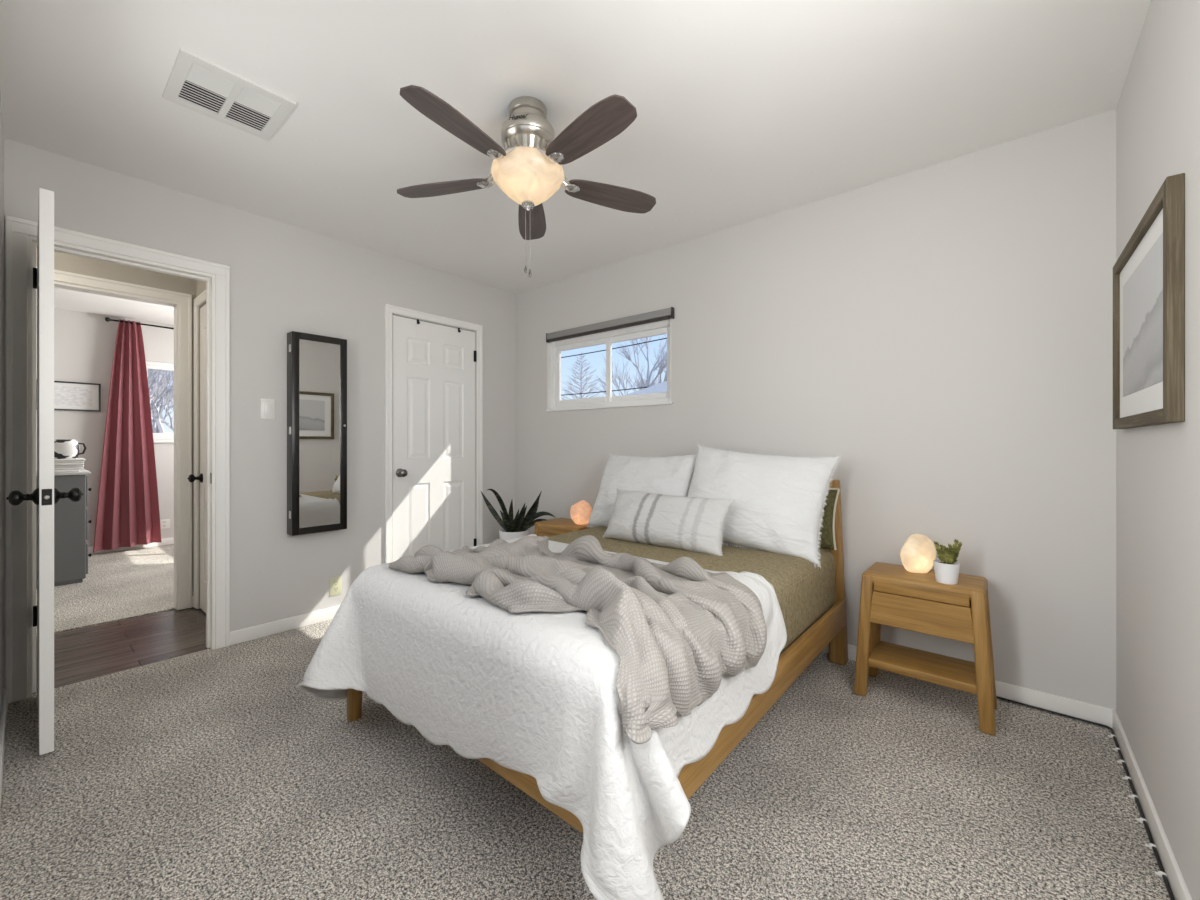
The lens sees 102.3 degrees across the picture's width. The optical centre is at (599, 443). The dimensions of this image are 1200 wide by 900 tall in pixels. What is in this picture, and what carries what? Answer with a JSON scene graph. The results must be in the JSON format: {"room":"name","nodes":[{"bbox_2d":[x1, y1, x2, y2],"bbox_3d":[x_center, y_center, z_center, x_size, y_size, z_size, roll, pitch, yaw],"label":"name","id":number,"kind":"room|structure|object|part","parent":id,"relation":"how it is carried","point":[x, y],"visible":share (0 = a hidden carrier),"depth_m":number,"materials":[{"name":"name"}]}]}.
{"room":"bedroom","nodes":[
{"label":"bedroom","id":0,"kind":"room"},
{"bbox_2d":[0,93,3,722],"bbox_3d":[-1.225,-0.097,0.869,3.642,2.446,0.120,0,0,40],"label":"wall","id":1,"kind":"structure","parent":0,"point":[1,118],"depth_m":1.89,"materials":[{"name":"white paint"}]},
{"bbox_2d":[0,687,7,806],"bbox_3d":[-1.175,1.089,0.913,3.622,0.075,0.012,0,0,40],"label":"baseboard","id":2,"kind":"structure","parent":1,"relation":"attached to","point":[3,724],"depth_m":1.77,"materials":[{"name":"white paint"}]},
{"bbox_2d":[36,306,173,546],"bbox_3d":[-5.300,-0.097,4.834,0.100,2.446,3.400,0,0,40],"label":"wall","id":3,"kind":"structure","parent":0,"point":[84,343],"depth_m":4.93,"materials":[{"name":"white paint"}]},
{"bbox_2d":[36,380,100,411],"bbox_3d":[-5.260,-0.466,4.787,0.020,0.285,0.440,0,0,40],"label":"framed certificate","id":4,"kind":"object","parent":3,"relation":"attached to","point":[68,396],"visible":0.83,"depth_m":4.83,"materials":[{"name":"black paint"}]},
{"bbox_2d":[54,385,91,405],"bbox_3d":[-5.260,-0.469,4.787,0.002,0.190,0.320,0,0,40],"label":"print","id":5,"kind":"object","parent":4,"relation":"attached to","point":[64,395],"depth_m":4.81},
{"bbox_2d":[88,538,173,554],"bbox_3d":[-5.257,1.089,4.798,0.012,0.075,3.200,0,0,40],"label":"baseboard","id":6,"kind":"structure","parent":3,"relation":"attached to","point":[167,541],"depth_m":5.18,"materials":[{"name":"white paint"}]},
{"bbox_2d":[105,317,173,328],"bbox_3d":[-4.650,-1.260,5.418,0.138,0.046,1.268,0,0,40],"label":"curtain rod","id":7,"kind":"object","parent":3,"relation":"attached to","point":[107,319],"visible":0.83,"depth_m":5.09,"materials":[{"name":"black metal"}]},
{"bbox_2d":[93,319,160,551],"bbox_3d":[-4.914,-0.096,5.033,0.123,2.365,0.508,0,0,40],"label":"curtain","id":8,"kind":"object","parent":7,"relation":"hanging from","point":[128,515],"visible":1,"depth_m":5.02,"materials":[{"name":"red fabric"}]},
{"bbox_2d":[146,361,173,442],"bbox_3d":[-4.658,-0.450,5.562,0.120,0.888,1.020,0,0,40],"label":"window","id":9,"kind":"structure","parent":3,"relation":"in","point":[157,437],"depth_m":5.34,"materials":[{"name":"white plastic"}]},
{"bbox_3d":[-4.635,-0.021,5.542,0.060,0.030,1.020,0,0,40],"label":"sill","id":10,"kind":"part","parent":9,"relation":"part of","materials":[{"name":"white plastic"}]},
{"bbox_2d":[160,519,169,528],"bbox_3d":[-4.807,0.891,5.334,0.007,0.100,0.100,0,0,40],"label":"wall outlet","id":11,"kind":"object","parent":3,"relation":"attached to","point":[165,523],"visible":0.91,"depth_m":5.34,"materials":[{"name":"white plastic"}]},
{"bbox_2d":[36,248,195,595],"bbox_3d":[-3.138,-0.097,3.007,0.100,2.446,3.400,0,0,40],"label":"wall","id":12,"kind":"structure","parent":0,"point":[62,261],"depth_m":3.12,"materials":[{"name":"grey paint"}]},
{"bbox_2d":[36,266,191,609],"bbox_3d":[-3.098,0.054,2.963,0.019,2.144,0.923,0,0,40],"label":"trim","id":13,"kind":"structure","parent":12,"relation":"attached to","point":[185,300],"depth_m":3.27,"materials":[{"name":"white paint"}]},
{"bbox_2d":[196,280,205,608],"bbox_3d":[-2.465,-0.097,3.145,0.950,2.446,0.120,0,0,40],"label":"wall","id":14,"kind":"structure","parent":0,"point":[200,285],"depth_m":3.29,"materials":[{"name":"grey paint"}]},
{"bbox_2d":[187,304,205,612],"bbox_3d":[-2.476,0.101,3.054,0.672,2.034,0.111,0,0,40],"label":"door","id":15,"kind":"structure","parent":14,"relation":"in","point":[191,478],"depth_m":3.22,"materials":[{"name":"white paint"}]},
{"bbox_3d":[-2.698,0.233,3.219,0.062,0.062,0.076,0,0,40],"label":"knob","id":16,"kind":"part","parent":15,"relation":"part of","materials":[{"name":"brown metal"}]},
{"bbox_2d":[194,290,205,608],"bbox_3d":[-2.472,0.071,3.060,0.802,2.111,0.019,0,0,40],"label":"trim","id":17,"kind":"structure","parent":14,"relation":"attached to","point":[201,298],"depth_m":3.29,"materials":[{"name":"white paint"}]},
{"bbox_2d":[4,138,514,687],"bbox_3d":[-1.681,-0.097,3.244,0.120,2.446,3.158,0,0,40],"label":"wall","id":18,"kind":"structure","parent":0,"point":[285,278],"depth_m":2.90,"materials":[{"name":"white paint"}]},
{"bbox_2d":[6,188,83,755],"bbox_3d":[-2.241,0.101,1.951,0.692,2.022,0.187,0,0,40],"label":"door","id":19,"kind":"structure","parent":18,"relation":"in","point":[46,495],"depth_m":1.74,"materials":[{"name":"white paint"}]},
{"bbox_3d":[-2.065,0.194,1.730,0.062,0.062,0.076,0,0,40],"label":"knob","id":20,"kind":"part","parent":19,"relation":"part of","materials":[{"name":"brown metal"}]},
{"bbox_3d":[-1.985,0.193,1.735,0.003,0.058,0.025,0,0,40],"label":"latch plate","id":21,"kind":"part","parent":19,"relation":"part of","materials":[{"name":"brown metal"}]},
{"bbox_3d":[-1.993,0.194,1.815,0.062,0.062,0.076,0,0,40],"label":"knob","id":22,"kind":"part","parent":19,"relation":"part of","materials":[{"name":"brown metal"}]},
{"bbox_2d":[5,215,229,703],"bbox_3d":[-2.314,0.072,2.388,0.019,2.109,0.786,0,0,40],"label":"trim","id":23,"kind":"structure","parent":18,"relation":"attached to","point":[17,230],"depth_m":2.12,"materials":[{"name":"white paint"}]},
{"bbox_2d":[28,235,214,697],"bbox_3d":[-2.366,0.101,2.432,0.126,2.050,0.672,0,0,40],"label":"trim","id":24,"kind":"structure","parent":18,"relation":"attached to","point":[60,247],"depth_m":2.43,"materials":[{"name":"white paint"}]},
{"bbox_2d":[260,399,274,418],"bbox_3d":[-1.946,-0.201,2.831,0.009,0.118,0.072,0,0,40],"label":"light switch","id":25,"kind":"object","parent":18,"relation":"attached to","point":[267,406],"visible":1,"depth_m":2.83,"materials":[{"name":"white plastic"}]},
{"bbox_2d":[230,605,339,644],"bbox_3d":[-1.402,1.089,3.472,0.012,0.075,2.049,0,0,40],"label":"baseboard","id":26,"kind":"structure","parent":18,"relation":"attached to","point":[262,630],"depth_m":2.88,"materials":[{"name":"white paint"}]},
{"bbox_2d":[287,331,346,535],"bbox_3d":[-1.749,-0.058,2.997,0.095,1.210,0.315,0,0,40],"label":"wall mirror","id":27,"kind":"object","parent":18,"relation":"attached to","point":[316,364],"visible":1,"depth_m":2.95,"materials":[{"name":"black paint"}]},
{"bbox_2d":[299,339,339,527],"bbox_3d":[-1.727,-0.058,2.980,0.018,1.140,0.242,0,0,40],"label":"mirror glass","id":28,"kind":"object","parent":27,"relation":"attached to","point":[319,359],"depth_m":2.97,"materials":[{"name":"silver"}]},
{"bbox_2d":[330,576,341,595],"bbox_3d":[-1.704,0.921,3.118,0.007,0.118,0.072,0,0,40],"label":"wall outlet","id":29,"kind":"object","parent":18,"relation":"attached to","point":[335,582],"visible":1,"depth_m":3.12,"materials":[{"name":"beige plastic"}]},
{"bbox_2d":[385,304,482,563],"bbox_3d":[-1.231,0.079,3.669,0.019,2.095,0.812,0,0,40],"label":"trim","id":30,"kind":"structure","parent":18,"relation":"attached to","point":[389,309],"depth_m":3.44,"materials":[{"name":"white paint"}]},
{"bbox_2d":[393,315,476,561],"bbox_3d":[-1.223,0.105,3.668,0.111,2.022,0.698,0,0,40],"label":"door","id":31,"kind":"structure","parent":18,"relation":"in","point":[434,364],"depth_m":3.65,"materials":[{"name":"white paint"}]},
{"bbox_3d":[-1.401,0.211,3.430,0.076,0.062,0.062,0,0,40],"label":"knob","id":32,"kind":"part","parent":31,"relation":"part of","materials":[{"name":"grey metal"}]},
{"bbox_2d":[0,0,1150,324],"bbox_3d":[-2.089,-1.370,2.775,7.662,0.100,4.400,0,0,40],"label":"ceiling","id":33,"kind":"structure","parent":0,"point":[747,110],"depth_m":1.85,"materials":[{"name":"white paint"}]},
{"bbox_2d":[162,47,296,140],"bbox_3d":[-1.418,-1.315,1.853,0.346,0.010,0.343,0,0,40],"label":"ceiling vent","id":34,"kind":"object","parent":33,"relation":"in","point":[196,83],"visible":1,"depth_m":1.83,"materials":[{"name":"white metal"}]},
{"bbox_2d":[397,85,655,276],"bbox_3d":[-0.278,-0.989,1.876,1.077,0.662,1.082,0,0,40],"label":"ceiling fan","id":35,"kind":"object","parent":33,"relation":"hanging from","point":[529,170],"visible":1,"depth_m":1.82,"materials":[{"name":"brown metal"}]},
{"bbox_3d":[-0.641,-1.048,1.987,0.401,0.006,0.132,-1,11,12],"label":"blade","id":36,"kind":"part","parent":35,"relation":"part of","materials":[{"name":"brown wood"}]},
{"bbox_3d":[-0.469,-1.048,1.593,0.132,0.006,0.401,13,7,30],"label":"blade","id":37,"kind":"part","parent":35,"relation":"part of","materials":[{"name":"brown wood"}]},
{"bbox_3d":[-0.294,-0.819,1.912,0.004,0.234,0.003,0,0,40],"label":"pull chain","id":38,"kind":"part","parent":35,"relation":"part of","materials":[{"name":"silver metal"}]},
{"bbox_3d":[-0.284,-1.024,1.909,0.286,0.156,0.286,0,0,40],"label":"lamp shade","id":39,"kind":"part","parent":35,"relation":"part of","materials":[{"name":"white glass"}]},
{"bbox_3d":[-0.320,-1.048,2.272,0.132,0.006,0.401,-11,0,-6],"label":"blade","id":40,"kind":"part","parent":35,"relation":"part of","materials":[{"name":"brown wood"}]},
{"bbox_3d":[-0.041,-1.048,1.635,0.132,0.006,0.401,15,-9,-41],"label":"blade","id":41,"kind":"part","parent":35,"relation":"part of","materials":[{"name":"brown wood"}]},
{"bbox_3d":[0.051,-1.048,2.055,0.401,0.006,0.132,1,-11,-24],"label":"blade","id":42,"kind":"part","parent":35,"relation":"part of","materials":[{"name":"brown wood"}]},
{"bbox_2d":[0,544,1174,899],"bbox_3d":[-2.089,1.156,2.775,7.662,0.060,4.400,0,0,40],"label":"floor","id":43,"kind":"structure","parent":0,"point":[208,774],"depth_m":1.54,"materials":[{"name":"grey carpet"}]},
{"bbox_2d":[36,469,91,588],"bbox_3d":[-4.644,0.679,4.059,0.922,0.895,0.484,0,0,40],"label":"dresser","id":44,"kind":"object","parent":43,"relation":"on","point":[71,521],"visible":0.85,"depth_m":3.86,"materials":[{"name":"grey paint"}]},
{"bbox_2d":[54,465,83,472],"bbox_3d":[-4.386,0.204,3.956,0.311,0.054,0.208,0,0,40],"label":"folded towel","id":45,"kind":"object","parent":44,"relation":"on","point":[60,468],"visible":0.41,"depth_m":3.87,"materials":[{"name":"white fabric"}]},
{"bbox_2d":[54,458,84,465],"bbox_3d":[-4.382,0.151,3.959,0.310,0.050,0.215,0,0,40],"label":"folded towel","id":46,"kind":"object","parent":45,"relation":"on","point":[78,461],"visible":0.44,"depth_m":3.88,"materials":[{"name":"white fabric"}]},
{"bbox_2d":[54,440,85,458],"bbox_3d":[-4.355,0.048,3.944,0.174,0.156,0.159,0,0,0],"label":"mug","id":47,"kind":"object","parent":46,"relation":"on","point":[63,449],"visible":0.92,"depth_m":3.90,"materials":[{"name":"white ceramic"}]},
{"bbox_3d":[-4.287,0.046,4.002,0.014,0.103,0.051,0,0,40],"label":"handle","id":48,"kind":"part","parent":47,"relation":"part of","materials":[{"name":"black ceramic"}]},
{"bbox_3d":[-4.513,0.394,4.215,0.860,0.245,0.021,0,0,40],"label":"drawer","id":49,"kind":"part","parent":44,"relation":"part of","materials":[{"name":"grey paint"}]},
{"bbox_3d":[-4.513,0.664,4.215,0.860,0.245,0.021,0,0,40],"label":"drawer","id":50,"kind":"part","parent":44,"relation":"part of","materials":[{"name":"grey paint"}]},
{"bbox_3d":[-4.513,0.944,4.215,0.860,0.245,0.021,0,0,40],"label":"drawer","id":51,"kind":"part","parent":44,"relation":"part of","materials":[{"name":"grey paint"}]},
{"bbox_2d":[481,489,555,539],"bbox_3d":[-0.618,0.737,3.701,0.560,0.779,0.232,0,0,16],"label":"snake plant","id":52,"kind":"object","parent":43,"relation":"on","point":[518,527],"visible":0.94,"depth_m":3.68,"materials":[{"name":"green plant"}]},
{"bbox_3d":[-0.657,0.895,3.712,0.232,0.462,0.232,0,0,40],"label":"planter","id":53,"kind":"part","parent":52,"relation":"part of","materials":[{"name":"white ceramic"}]},
{"bbox_2d":[534,518,592,536],"bbox_3d":[-0.228,0.850,3.507,0.496,0.552,0.280,0,0,40],"label":"nightstand","id":54,"kind":"object","parent":43,"relation":"on","point":[557,526],"visible":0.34,"depth_m":3.44,"materials":[{"name":"brown wood"}]},
{"bbox_3d":[-0.464,0.853,3.551,0.078,0.546,0.042,0,0,40],"label":"leg","id":55,"kind":"part","parent":54,"relation":"part of","materials":[{"name":"brown wood"}]},
{"bbox_3d":[-0.310,0.719,3.410,0.370,0.139,0.018,0,0,40],"label":"drawer","id":56,"kind":"part","parent":54,"relation":"part of","materials":[{"name":"brown wood"}]},
{"bbox_2d":[570,500,591,524],"bbox_3d":[-0.134,0.490,3.434,0.166,0.171,0.140,0,0,30],"label":"lamp","id":57,"kind":"object","parent":54,"relation":"on","point":[580,512],"visible":0.95,"depth_m":3.38,"materials":[{"name":"orange stone"}]},
{"bbox_2d":[347,479,847,832],"bbox_3d":[0.125,0.658,2.236,1.440,0.937,1.905,0,0,40],"label":"bed","id":58,"kind":"object","parent":43,"relation":"on","point":[830,628],"visible":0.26,"depth_m":1.80,"materials":[{"name":"brown wood"}]},
{"bbox_3d":[-1.001,0.959,1.977,0.054,0.335,0.055,0,0,40],"label":"leg","id":59,"kind":"part","parent":58,"relation":"part of","materials":[{"name":"brown wood"}]},
{"bbox_3d":[-0.481,0.853,1.520,1.340,0.123,0.028,0,0,40],"label":"foot rail","id":60,"kind":"part","parent":58,"relation":"part of","materials":[{"name":"brown wood"}]},
{"bbox_2d":[548,526,834,653],"bbox_3d":[0.111,0.686,2.215,1.370,0.327,1.793,0,0,40],"label":"mattress","id":61,"kind":"object","parent":58,"relation":"on","point":[804,591],"visible":0.2,"depth_m":2.16,"materials":[{"name":"beige fabric"}]},
{"bbox_2d":[297,534,786,899],"bbox_3d":[-0.256,0.771,1.835,1.705,0.573,1.112,0,0,37],"label":"quilt","id":62,"kind":"object","parent":61,"relation":"on","point":[534,694],"visible":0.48,"depth_m":1.29,"materials":[{"name":"white fabric"}]},
{"bbox_2d":[389,535,766,743],"bbox_3d":[-0.141,0.525,1.757,1.345,0.335,0.874,0,0,40],"label":"throw blanket","id":63,"kind":"object","parent":62,"relation":"on","point":[674,628],"visible":1,"depth_m":1.41,"materials":[{"name":"grey fabric"}]},
{"bbox_2d":[587,453,696,527],"bbox_3d":[0.253,0.301,2.965,0.732,0.493,0.293,0,0,38],"label":"pillow","id":64,"kind":"object","parent":61,"relation":"on","point":[671,475],"visible":0.51,"depth_m":2.94,"materials":[{"name":"white fabric"}]},
{"bbox_2d":[603,488,734,555],"bbox_3d":[0.328,0.397,2.502,0.718,0.284,0.206,0,0,38],"label":"lumbar pillow","id":65,"kind":"object","parent":61,"relation":"on","point":[695,524],"visible":0.98,"depth_m":2.41,"materials":[{"name":"white cotton with grey stripes"}]},
{"bbox_2d":[687,444,841,568],"bbox_3d":[0.770,0.285,2.495,0.808,0.563,0.302,0,0,43],"label":"pillow","id":66,"kind":"object","parent":61,"relation":"on","point":[778,505],"visible":0.75,"depth_m":2.35,"materials":[{"name":"white fabric"}]},
{"bbox_2d":[818,488,839,549],"bbox_3d":[0.914,0.376,2.621,0.697,0.302,0.175,0,0,43],"label":"pillow sham","id":67,"kind":"object","parent":61,"relation":"on","point":[827,535],"visible":0.24,"depth_m":2.40,"materials":[{"name":"green fabric"}]},
{"bbox_3d":[0.658,0.855,1.773,0.028,0.127,1.785,0,0,40],"label":"rail","id":68,"kind":"part","parent":58,"relation":"part of","materials":[{"name":"brown wood"}]},
{"bbox_3d":[1.221,0.658,2.502,0.107,0.937,0.085,0,0,40],"label":"headboard post","id":69,"kind":"part","parent":58,"relation":"part of","materials":[{"name":"brown wood"}]},
{"bbox_2d":[854,562,996,735],"bbox_3d":[1.417,0.850,2.118,0.496,0.552,0.280,0,0,40],"label":"nightstand","id":70,"kind":"object","parent":43,"relation":"on","point":[891,595],"visible":0.99,"depth_m":2.03,"materials":[{"name":"brown wood"}]},
{"bbox_3d":[1.180,0.853,2.161,0.078,0.546,0.042,0,0,40],"label":"leg","id":71,"kind":"part","parent":70,"relation":"part of","materials":[{"name":"brown wood"}]},
{"bbox_3d":[1.334,0.853,2.343,0.078,0.546,0.042,0,0,40],"label":"leg","id":72,"kind":"part","parent":70,"relation":"part of","materials":[{"name":"brown wood"}]},
{"bbox_2d":[900,534,935,572],"bbox_3d":[1.417,0.491,2.159,0.146,0.171,0.077,0,0,2],"label":"lamp","id":73,"kind":"object","parent":70,"relation":"on","point":[918,553],"visible":1,"depth_m":2.13,"materials":[{"name":"white stone"}]},
{"bbox_3d":[1.334,0.719,2.020,0.370,0.139,0.018,0,0,40],"label":"drawer","id":74,"kind":"part","parent":70,"relation":"part of","materials":[{"name":"brown wood"}]},
{"bbox_2d":[868,641,976,694],"bbox_3d":[1.416,0.970,2.117,0.384,0.036,0.256,0,0,40],"label":"shelf","id":75,"kind":"object","parent":70,"relation":"attached to","point":[959,674],"depth_m":2.08,"materials":[{"name":"brown wood"}]},
{"bbox_2d":[933,539,961,584],"bbox_3d":[1.434,0.483,2.000,0.090,0.187,0.090,0,0,-10],"label":"potted succulent","id":76,"kind":"object","parent":70,"relation":"on","point":[946,568],"visible":1,"depth_m":1.98,"materials":[{"name":"white ceramic"}]},
{"bbox_2d":[933,559,959,584],"bbox_3d":[1.434,0.534,2.000,0.090,0.085,0.090,0,0,40],"label":"pot","id":77,"kind":"object","parent":76,"relation":"attached to","point":[946,570],"depth_m":1.97,"materials":[{"name":"white ceramic"}]},
{"bbox_3d":[1.499,0.853,1.892,0.078,0.546,0.042,0,0,40],"label":"leg","id":78,"kind":"part","parent":70,"relation":"part of","materials":[{"name":"brown wood"}]},
{"bbox_3d":[1.653,0.853,2.074,0.078,0.546,0.042,0,0,40],"label":"leg","id":79,"kind":"part","parent":70,"relation":"part of","materials":[{"name":"brown wood"}]},
{"bbox_2d":[996,696,1174,899],"bbox_3d":[0.989,1.119,1.213,0.680,0.010,2.387,0,0,40],"label":"cable","id":80,"kind":"object","parent":43,"relation":"on","point":[1157,857],"visible":0.74,"depth_m":1.56,"materials":[{"name":"black rubber"}]},
{"bbox_2d":[1136,817,1146,822],"bbox_3d":[1.610,1.120,1.437,0.021,0.012,0.009,0,0,40],"label":"clip","id":81,"kind":"object","parent":43,"relation":"on","point":[1137,819],"visible":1,"depth_m":1.44,"materials":[{"name":"white plastic"}]},
{"bbox_2d":[1145,843,1156,848],"bbox_3d":[1.532,1.120,1.345,0.021,0.012,0.009,0,0,40],"label":"clip","id":82,"kind":"object","parent":43,"relation":"on","point":[1149,845],"visible":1,"depth_m":1.34,"materials":[{"name":"white plastic"}]},
{"bbox_2d":[1154,871,1166,876],"bbox_3d":[1.458,1.120,1.257,0.021,0.012,0.009,0,0,40],"label":"clip","id":83,"kind":"object","parent":43,"relation":"on","point":[1159,873],"visible":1,"depth_m":1.25,"materials":[{"name":"white plastic"}]},
{"bbox_2d":[515,109,1115,709],"bbox_3d":[0.743,-0.097,3.105,3.762,2.446,0.160,0,0,40],"label":"wall","id":84,"kind":"structure","parent":0,"point":[943,330],"depth_m":2.31,"materials":[{"name":"white paint"}]},
{"bbox_2d":[546,319,672,411],"bbox_3d":[0.053,-0.549,3.643,1.211,0.579,0.119,0,0,40],"label":"window","id":85,"kind":"structure","parent":84,"relation":"in","point":[554,402],"depth_m":3.65,"materials":[{"name":"white plastic"}]},
{"bbox_3d":[-0.140,-0.556,3.833,0.582,0.489,0.018,0,0,40],"label":"sash","id":86,"kind":"part","parent":85,"relation":"part of","materials":[{"name":"white plastic"}]},
{"bbox_3d":[0.034,-0.268,3.620,1.211,0.016,0.059,0,0,40],"label":"sill","id":87,"kind":"part","parent":85,"relation":"part of","materials":[{"name":"white paint"}]},
{"bbox_2d":[546,307,673,342],"bbox_3d":[0.026,-0.863,3.583,1.198,0.074,0.036,0,0,40],"label":"roller blind","id":88,"kind":"object","parent":85,"relation":"attached to","point":[668,313],"visible":1,"depth_m":3.51,"materials":[{"name":"grey fabric"}]},
{"bbox_3d":[0.277,-0.556,3.504,0.582,0.489,0.018,0,0,40],"label":"sash","id":89,"kind":"part","parent":85,"relation":"part of","materials":[{"name":"white plastic"}]},
{"bbox_2d":[821,644,1113,728],"bbox_3d":[0.642,1.089,3.078,3.642,0.075,0.012,0,0,40],"label":"baseboard","id":90,"kind":"structure","parent":84,"relation":"attached to","point":[1086,711],"depth_m":2.02,"materials":[{"name":"white paint"}]},
{"bbox_2d":[1116,0,1199,899],"bbox_3d":[1.128,-0.097,0.739,0.120,2.446,2.958,0,0,40],"label":"wall","id":91,"kind":"structure","parent":0,"point":[1158,108],"depth_m":1.32,"materials":[{"name":"white paint"}]},
{"bbox_2d":[1113,173,1184,428],"bbox_3d":[1.654,-0.352,1.478,0.030,0.600,0.800,0,0,40],"label":"framed picture","id":92,"kind":"object","parent":91,"relation":"attached to","point":[1149,273],"visible":1,"depth_m":1.34,"materials":[{"name":"brown wood"}]},
{"bbox_3d":[1.654,-0.634,1.478,0.030,0.036,0.728,0,0,40],"label":"frame rail","id":93,"kind":"part","parent":92,"relation":"part of","materials":[{"name":"brown wood"}]},
{"bbox_2d":[1123,232,1162,396],"bbox_3d":[1.653,-0.357,1.479,0.002,0.388,0.578,0,0,40],"label":"photograph","id":94,"kind":"object","parent":92,"relation":"attached to","point":[1143,286],"depth_m":1.43},
{"bbox_3d":[1.654,-0.070,1.478,0.030,0.036,0.728,0,0,40],"label":"frame rail","id":95,"kind":"part","parent":92,"relation":"part of","materials":[{"name":"brown wood"}]},
{"bbox_2d":[1112,710,1191,899],"bbox_3d":[1.116,1.089,0.827,0.012,0.075,2.838,0,0,40],"label":"baseboard","id":96,"kind":"structure","parent":91,"relation":"attached to","point":[1179,888],"depth_m":1.38,"materials":[{"name":"white paint"}]},
{"label":"outside","id":97,"kind":"structure","parent":0,"visible":0},
{"bbox_3d":[22.039,1.576,31.221,80.000,0.100,69.400,0,0,40],"label":"ground","id":98,"kind":"structure","parent":97,"visible":0},
{"bbox_2d":[561,352,603,399],"bbox_3d":[-0.816,-1.374,22.585,4.577,5.800,4.210,0,0,-39],"label":"bare tree","id":99,"kind":"object","parent":98,"relation":"on","point":[581,356],"visible":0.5,"depth_m":22.65,"materials":[{"name":"grey plant"}]},
{"bbox_2d":[592,334,666,396],"bbox_3d":[1.968,-2.056,20.836,4.608,7.182,3.426,0,0,29],"label":"bare tree","id":100,"kind":"object","parent":98,"relation":"on","point":[662,365],"visible":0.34,"depth_m":20.23,"materials":[{"name":"grey plant"}]},
{"bbox_2d":[627,381,666,394],"bbox_3d":[6.205,-0.334,12.328,9.100,3.720,7.200,0,0,40],"label":"neighbor house","id":101,"kind":"structure","parent":98,"relation":"on","point":[661,387],"depth_m":12.92,"materials":[{"name":"grey"}]},
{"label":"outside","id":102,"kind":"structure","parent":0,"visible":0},
{"bbox_3d":[-34.828,1.576,13.813,55.600,0.100,30.600,0,0,40],"label":"ground","id":103,"kind":"structure","parent":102,"visible":0},
{"bbox_2d":[148,369,173,432],"bbox_3d":[-7.263,-0.364,7.541,1.764,3.795,2.155,0,0,-9],"label":"bare tree","id":104,"kind":"object","parent":103,"relation":"on","point":[154,385],"visible":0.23,"depth_m":7.86,"materials":[{"name":"grey plant"}]},
{"bbox_2d":[153,378,173,430],"bbox_3d":[-9.315,-0.918,10.791,3.424,4.910,2.758,0,0,-11],"label":"bare tree","id":105,"kind":"object","parent":103,"relation":"on","point":[168,404],"visible":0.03,"depth_m":10.19,"materials":[{"name":"grey plant"}]},
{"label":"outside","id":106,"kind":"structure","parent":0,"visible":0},
{"bbox_2d":[561,338,666,357],"bbox_3d":[0.126,-3.874,19.233,18.002,0.433,0.040,0,0,40],"label":"power line","id":107,"kind":"object","parent":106,"point":[662,338],"visible":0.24,"depth_m":18.62,"materials":[{"name":"black rubber"}]},
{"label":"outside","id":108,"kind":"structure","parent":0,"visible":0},
{"bbox_2d":[561,386,649,395],"bbox_3d":[0.126,-2.186,19.233,18.002,0.310,0.040,0,0,40],"label":"power line","id":109,"kind":"object","parent":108,"point":[649,386],"visible":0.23,"depth_m":19.18,"materials":[{"name":"black rubber"}]}
]}

